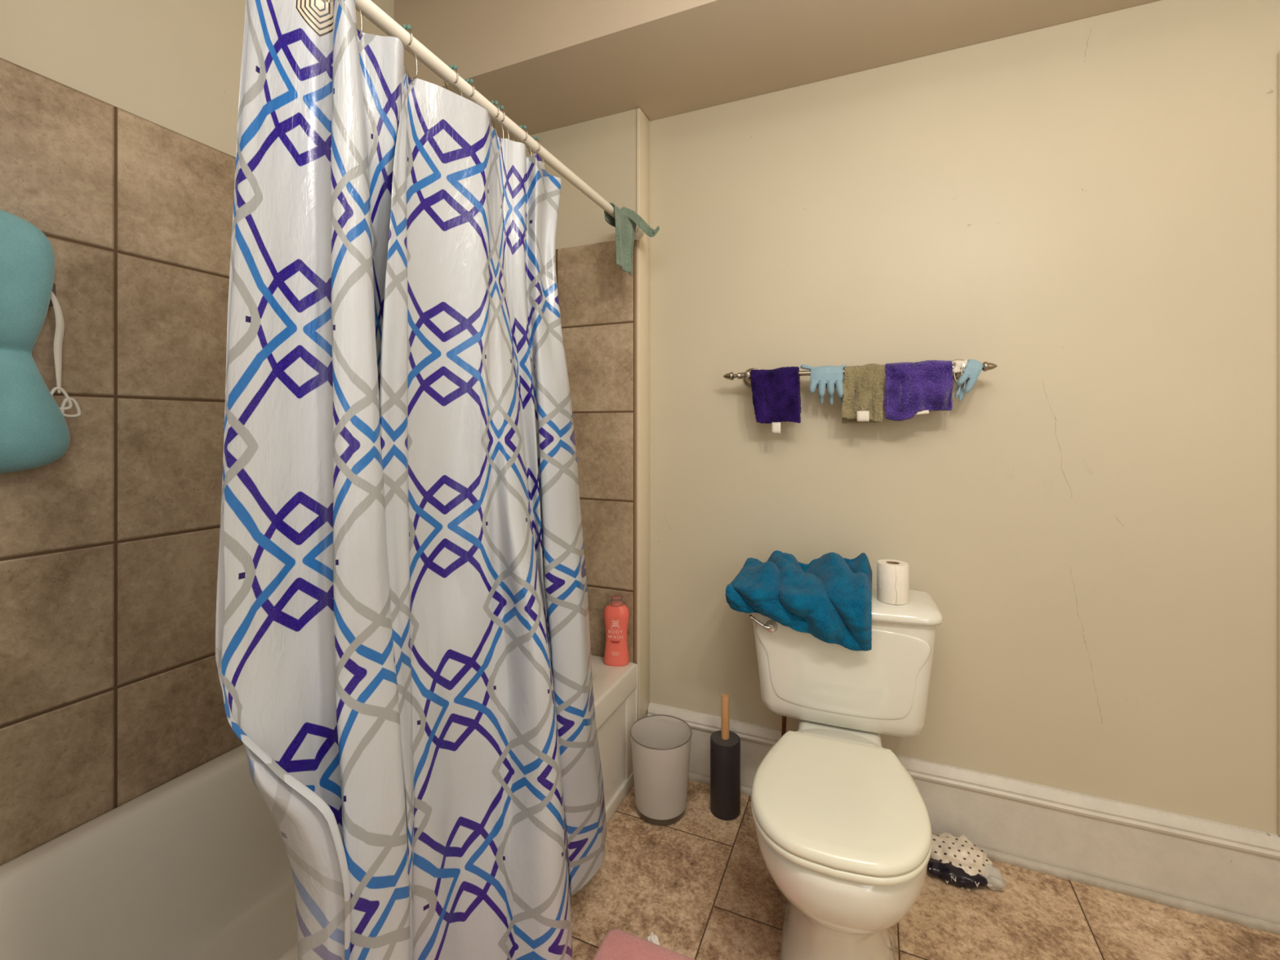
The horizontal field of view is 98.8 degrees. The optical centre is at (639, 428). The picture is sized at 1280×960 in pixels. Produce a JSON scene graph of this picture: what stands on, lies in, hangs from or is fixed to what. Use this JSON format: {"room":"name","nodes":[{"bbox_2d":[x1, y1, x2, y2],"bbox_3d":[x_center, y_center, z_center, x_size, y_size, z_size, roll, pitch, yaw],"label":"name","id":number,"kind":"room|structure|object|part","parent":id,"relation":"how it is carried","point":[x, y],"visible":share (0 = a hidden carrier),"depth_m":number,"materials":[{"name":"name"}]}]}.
{"room":"bathroom","nodes":[
{"label":"bathroom","id":0,"kind":"room"},
{"bbox_2d":[0,0,394,157],"bbox_3d":[-1.230,-0.130,0.953,0.090,2.620,2.990,0,0,23],"label":"wall","id":1,"kind":"structure","parent":0,"point":[175,65],"depth_m":1.20,"materials":[{"name":"beige paint"}]},
{"bbox_2d":[0,57,243,865],"bbox_3d":[-0.976,0.105,1.423,0.011,1.550,1.550,0,0,23],"label":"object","id":2,"kind":"structure","parent":1,"relation":"attached to","point":[111,693],"depth_m":1.13,"materials":[{"name":"brown tile"}]},
{"bbox_2d":[511,108,648,720],"bbox_3d":[-0.307,-0.130,2.083,0.742,2.620,0.188,0,0,23],"label":"wall","id":3,"kind":"structure","parent":0,"point":[602,152],"depth_m":1.92,"materials":[{"name":"beige paint"}]},
{"bbox_2d":[555,240,634,662],"bbox_3d":[-0.344,0.119,1.991,0.706,1.522,0.013,0,0,23],"label":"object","id":4,"kind":"structure","parent":3,"relation":"attached to","point":[596,297],"depth_m":1.89,"materials":[{"name":"brown tile"}]},
{"bbox_2d":[634,240,636,662],"bbox_3d":[-0.015,0.074,1.851,0.008,1.432,0.012,0,0,23],"label":"trim","id":5,"kind":"structure","parent":3,"relation":"attached to","point":[635,241],"depth_m":1.85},
{"bbox_2d":[636,107,649,719],"bbox_3d":[0.012,-0.049,1.890,0.012,2.058,0.094,0,0,23],"label":"trim","id":6,"kind":"structure","parent":3,"relation":"attached to","point":[642,122],"depth_m":1.88,"materials":[{"name":"beige paint"}]},
{"bbox_2d":[394,0,1159,140],"bbox_3d":[0.565,-1.260,1.466,2.810,0.360,0.440,0,0,23],"label":"ceiling","id":7,"kind":"structure","parent":0,"point":[551,64],"depth_m":1.59,"materials":[{"name":"beige paint"}]},
{"bbox_2d":[569,779,1279,959],"bbox_3d":[0.109,1.230,0.383,3.000,0.100,2.990,0,0,23],"label":"floor","id":8,"kind":"structure","parent":0,"point":[701,882],"depth_m":1.33,"materials":[{"name":"brown tile"}]},
{"bbox_2d":[0,654,637,959],"bbox_3d":[-0.638,0.983,1.278,0.722,0.395,1.532,0,0,23],"label":"bathtub","id":9,"kind":"object","parent":8,"relation":"on","point":[196,865],"visible":0.27,"depth_m":1.18,"materials":[{"name":"beige ceramic"}]},
{"bbox_2d":[604,594,629,666],"bbox_3d":[-0.078,0.673,1.831,0.085,0.224,0.053,0,0,6],"label":"wash bottle","id":10,"kind":"object","parent":9,"relation":"on","point":[616,614],"visible":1,"depth_m":1.81,"materials":[{"name":"pink plastic"}]},
{"bbox_2d":[592,928,694,959],"bbox_3d":[-0.055,1.164,0.892,0.331,0.030,0.698,0,0,23],"label":"bath mat","id":11,"kind":"object","parent":8,"relation":"on","point":[616,944],"visible":1,"depth_m":1.21,"materials":[{"name":"pink fabric"}]},
{"bbox_2d":[647,932,660,945],"bbox_3d":[0.031,1.169,1.250,0.027,0.020,0.039,0,0,-24],"label":"crumpled tissue","id":12,"kind":"object","parent":8,"relation":"on","point":[652,938],"visible":0.72,"depth_m":1.25,"materials":[{"name":"white paper"}]},
{"bbox_2d":[630,714,692,826],"bbox_3d":[0.065,1.058,1.701,0.192,0.242,0.192,0,0,23],"label":"wastebasket","id":13,"kind":"object","parent":8,"relation":"on","point":[660,744],"visible":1,"depth_m":1.64,"materials":[{"name":"plastic"}]},
{"bbox_2d":[710,693,740,820],"bbox_3d":[0.263,1.002,1.694,0.092,0.355,0.092,0,0,23],"label":"toilet brush","id":14,"kind":"object","parent":8,"relation":"on","point":[725,744],"visible":1,"depth_m":1.66,"materials":[{"name":"grey plastic"}]},
{"bbox_3d":[0.263,0.890,1.694,0.025,0.130,0.025,0,0,23],"label":"handle","id":15,"kind":"part","parent":14,"relation":"part of","materials":[{"name":"brown wood"}]},
{"bbox_3d":[0.263,0.960,1.694,0.086,0.009,0.086,0,0,23],"label":"holder lid","id":16,"kind":"part","parent":14,"relation":"part of","materials":[{"name":"grey plastic"}]},
{"bbox_2d":[748,585,943,959],"bbox_3d":[0.466,0.816,1.290,0.494,0.728,0.728,0,0,20],"label":"toilet","id":17,"kind":"object","parent":8,"relation":"on","point":[843,828],"visible":0.95,"depth_m":1.15,"materials":[{"name":"white ceramic"}]},
{"bbox_3d":[0.326,0.527,1.490,0.060,0.036,0.014,0,0,17],"label":"flush lever","id":18,"kind":"part","parent":17,"relation":"part of","materials":[{"name":"silver metal"}]},
{"bbox_2d":[725,550,872,651],"bbox_3d":[0.447,0.453,1.530,0.370,0.207,0.307,0,0,23],"label":"hand towel","id":19,"kind":"object","parent":17,"relation":"on","point":[828,598],"visible":1,"depth_m":1.43,"materials":[{"name":"blue fabric"}]},
{"bbox_3d":[0.408,0.773,1.135,0.337,0.014,0.396,0,0,20],"label":"seat","id":20,"kind":"part","parent":17,"relation":"part of","materials":[{"name":"beige plastic"}]},
{"bbox_3d":[0.408,0.751,1.135,0.337,0.026,0.396,0,0,20],"label":"lid","id":21,"kind":"part","parent":17,"relation":"part of","materials":[{"name":"beige plastic"}]},
{"bbox_3d":[0.431,0.981,1.199,0.345,0.398,0.527,0,0,20],"label":"bowl","id":22,"kind":"part","parent":17,"relation":"part of","materials":[{"name":"white ceramic"}]},
{"bbox_3d":[0.522,0.632,1.441,0.435,0.240,0.020,0,0,20],"label":"tank panel","id":23,"kind":"part","parent":17,"relation":"part of","materials":[{"name":"white ceramic"}]},
{"bbox_3d":[0.555,0.646,1.530,0.468,0.308,0.210,0,0,20],"label":"tank","id":24,"kind":"part","parent":17,"relation":"part of","materials":[{"name":"white ceramic"}]},
{"bbox_2d":[876,559,909,604],"bbox_3d":[0.665,0.404,1.444,0.077,0.099,0.078,0,0,23],"label":"toilet paper roll","id":25,"kind":"object","parent":17,"relation":"on","point":[892,575],"visible":1,"depth_m":1.41,"materials":[{"name":"white paper"}]},
{"bbox_3d":[0.552,0.472,1.522,0.494,0.038,0.232,0,0,20],"label":"tank lid","id":26,"kind":"part","parent":17,"relation":"part of","materials":[{"name":"white ceramic"}]},
{"bbox_2d":[927,831,1005,891],"bbox_3d":[0.831,1.142,1.466,0.244,0.074,0.138,0,0,23],"label":"plastic bag","id":27,"kind":"object","parent":8,"relation":"on","point":[957,861],"visible":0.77,"depth_m":1.43,"materials":[{"name":"white"}]},
{"bbox_2d":[648,0,1279,834],"bbox_3d":[1.054,-0.130,1.551,2.178,2.620,0.100,0,0,23],"label":"wall","id":28,"kind":"structure","parent":0,"point":[1085,210],"depth_m":1.50,"materials":[{"name":"beige paint"}]},
{"bbox_2d":[723,359,997,386],"bbox_3d":[0.619,-0.165,1.632,0.744,0.062,0.091,0,0,23],"label":"towel bar","id":29,"kind":"object","parent":28,"relation":"attached to","point":[745,375],"visible":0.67,"depth_m":1.65,"materials":[{"name":"silver metal"}]},
{"bbox_2d":[750,366,801,433],"bbox_3d":[0.415,-0.086,1.679,0.153,0.204,0.052,0,0,23],"label":"washcloth","id":30,"kind":"object","parent":29,"relation":"hanging from","point":[776,398],"visible":1,"depth_m":1.66,"materials":[{"name":"purple fabric"}]},
{"bbox_2d":[800,364,846,404],"bbox_3d":[0.544,-0.131,1.631,0.130,0.124,0.065,0,0,23],"label":"glove","id":31,"kind":"object","parent":29,"relation":"hanging from","point":[828,377],"visible":1,"depth_m":1.61,"materials":[{"name":"blue rubber"}]},
{"bbox_2d":[841,363,884,423],"bbox_3d":[0.641,-0.100,1.578,0.117,0.174,0.055,0,0,23],"label":"washcloth","id":32,"kind":"object","parent":29,"relation":"hanging from","point":[863,398],"visible":1,"depth_m":1.57,"materials":[{"name":"fabric"}]},
{"bbox_3d":[0.607,-0.165,1.602,0.650,0.015,0.015,0,0,23],"label":"rail","id":33,"kind":"part","parent":29,"relation":"part of","materials":[{"name":"silver metal"}]},
{"bbox_2d":[883,360,954,421],"bbox_3d":[0.772,-0.104,1.525,0.174,0.170,0.057,0,0,23],"label":"washcloth","id":34,"kind":"object","parent":29,"relation":"hanging from","point":[912,389],"visible":1,"depth_m":1.51,"materials":[{"name":"purple fabric"}]},
{"bbox_2d":[951,360,967,395],"bbox_3d":[0.862,-0.137,1.480,0.038,0.094,0.009,0,0,23],"label":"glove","id":35,"kind":"object","parent":29,"relation":"hanging from","point":[958,364],"visible":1,"depth_m":1.48,"materials":[{"name":"white rubber"}]},
{"bbox_2d":[954,359,982,401],"bbox_3d":[0.887,-0.130,1.478,0.065,0.114,0.054,0,0,19],"label":"glove","id":36,"kind":"object","parent":29,"relation":"hanging from","point":[973,369],"visible":0.99,"depth_m":1.46,"materials":[{"name":"blue rubber"}]},
{"bbox_2d":[647,702,1279,924],"bbox_3d":[0.984,1.072,1.511,2.074,0.217,0.029,0,0,23],"label":"baseboard","id":37,"kind":"structure","parent":28,"relation":"attached to","point":[1230,868],"depth_m":1.43,"materials":[{"name":"white paint"}]},
{"bbox_2d":[688,772,1279,935],"bbox_3d":[0.980,1.171,1.502,2.074,0.018,0.019,0,0,23],"label":"trim","id":38,"kind":"structure","parent":28,"relation":"attached to","point":[1206,910],"depth_m":1.39,"materials":[{"name":"white paint"}]},
{"bbox_2d":[1277,51,1279,835],"bbox_3d":[1.557,0.036,1.274,0.105,1.853,0.017,0,0,23],"label":"door frame","id":39,"kind":"structure","parent":28,"relation":"attached to","point":[1278,54],"depth_m":1.30,"materials":[{"name":"beige paint"}]},
{"bbox_3d":[-0.971,-0.130,0.524,0.742,2.620,0.102,0,0,23],"label":"wall","id":40,"kind":"structure","parent":0,"visible":0},
{"bbox_2d":[0,208,80,473],"bbox_3d":[-1.183,-0.153,0.806,0.092,0.479,0.540,0,0,23],"label":"pillow","id":41,"kind":"object","parent":40,"relation":"attached to","point":[34,432],"visible":1,"depth_m":0.97,"materials":[{"name":"teal fabric"}]},
{"bbox_2d":[355,0,644,239],"bbox_3d":[-0.310,-0.658,1.134,0.054,0.054,1.536,0,0,23],"label":"curtain rod","id":42,"kind":"object","parent":40,"relation":"attached to","point":[372,12],"visible":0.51,"depth_m":1.06,"materials":[{"name":"white metal"}]},
{"bbox_2d":[355,3,362,36],"bbox_3d":[-0.435,-0.633,0.827,0.045,0.097,0.010,0,0,23],"label":"curtain hook","id":43,"kind":"object","parent":42,"relation":"hanging from","point":[356,5],"visible":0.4,"depth_m":0.82,"materials":[{"name":"silver metal"}]},
{"bbox_2d":[215,0,606,959],"bbox_3d":[-0.251,0.242,1.050,0.206,1.675,0.952,0,0,23],"label":"shower curtain","id":44,"kind":"object","parent":43,"relation":"hanging from","point":[403,660],"visible":1,"depth_m":0.85,"materials":[{"name":"plastic"}]},
{"bbox_2d":[401,24,417,80],"bbox_3d":[-0.393,-0.633,0.926,0.045,0.097,0.010,0,0,23],"label":"curtain hook","id":45,"kind":"object","parent":42,"relation":"hanging from","point":[408,27],"visible":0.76,"depth_m":0.92,"materials":[{"name":"silver metal"}]},
{"bbox_2d":[443,64,462,96],"bbox_3d":[-0.350,-0.633,1.028,0.045,0.097,0.010,0,0,23],"label":"curtain hook","id":46,"kind":"object","parent":42,"relation":"hanging from","point":[454,67],"visible":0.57,"depth_m":1.02,"materials":[{"name":"silver metal"}]},
{"bbox_2d":[460,78,476,103],"bbox_3d":[-0.332,-0.633,1.070,0.045,0.097,0.010,0,0,23],"label":"curtain hook","id":47,"kind":"object","parent":42,"relation":"hanging from","point":[470,81],"visible":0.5,"depth_m":1.06,"materials":[{"name":"silver metal"}]},
{"bbox_2d":[490,100,503,138],"bbox_3d":[-0.302,-0.633,1.141,0.045,0.097,0.010,0,0,23],"label":"curtain hook","id":48,"kind":"object","parent":42,"relation":"hanging from","point":[495,102],"visible":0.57,"depth_m":1.14,"materials":[{"name":"silver metal"}]},
{"bbox_2d":[491,105,509,139],"bbox_3d":[-0.295,-0.633,1.157,0.045,0.097,0.010,0,0,23],"label":"curtain hook","id":49,"kind":"object","parent":42,"relation":"hanging from","point":[501,107],"visible":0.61,"depth_m":1.15,"materials":[{"name":"silver metal"}]},
{"bbox_2d":[514,124,531,155],"bbox_3d":[-0.263,-0.633,1.233,0.045,0.097,0.010,0,0,23],"label":"curtain hook","id":50,"kind":"object","parent":42,"relation":"hanging from","point":[524,127],"visible":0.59,"depth_m":1.23,"materials":[{"name":"silver metal"}]},
{"bbox_2d":[527,136,544,165],"bbox_3d":[-0.242,-0.633,1.280,0.045,0.097,0.010,0,0,23],"label":"curtain hook","id":51,"kind":"object","parent":42,"relation":"hanging from","point":[537,138],"visible":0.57,"depth_m":1.28,"materials":[{"name":"silver metal"}]},
{"bbox_2d":[604,202,659,275],"bbox_3d":[-0.026,-0.590,1.720,0.116,0.208,0.193,0,0,23],"label":"washcloth","id":52,"kind":"object","parent":42,"relation":"hanging from","point":[625,220],"visible":0.98,"depth_m":1.71,"materials":[{"name":"green fabric"}]}
]}

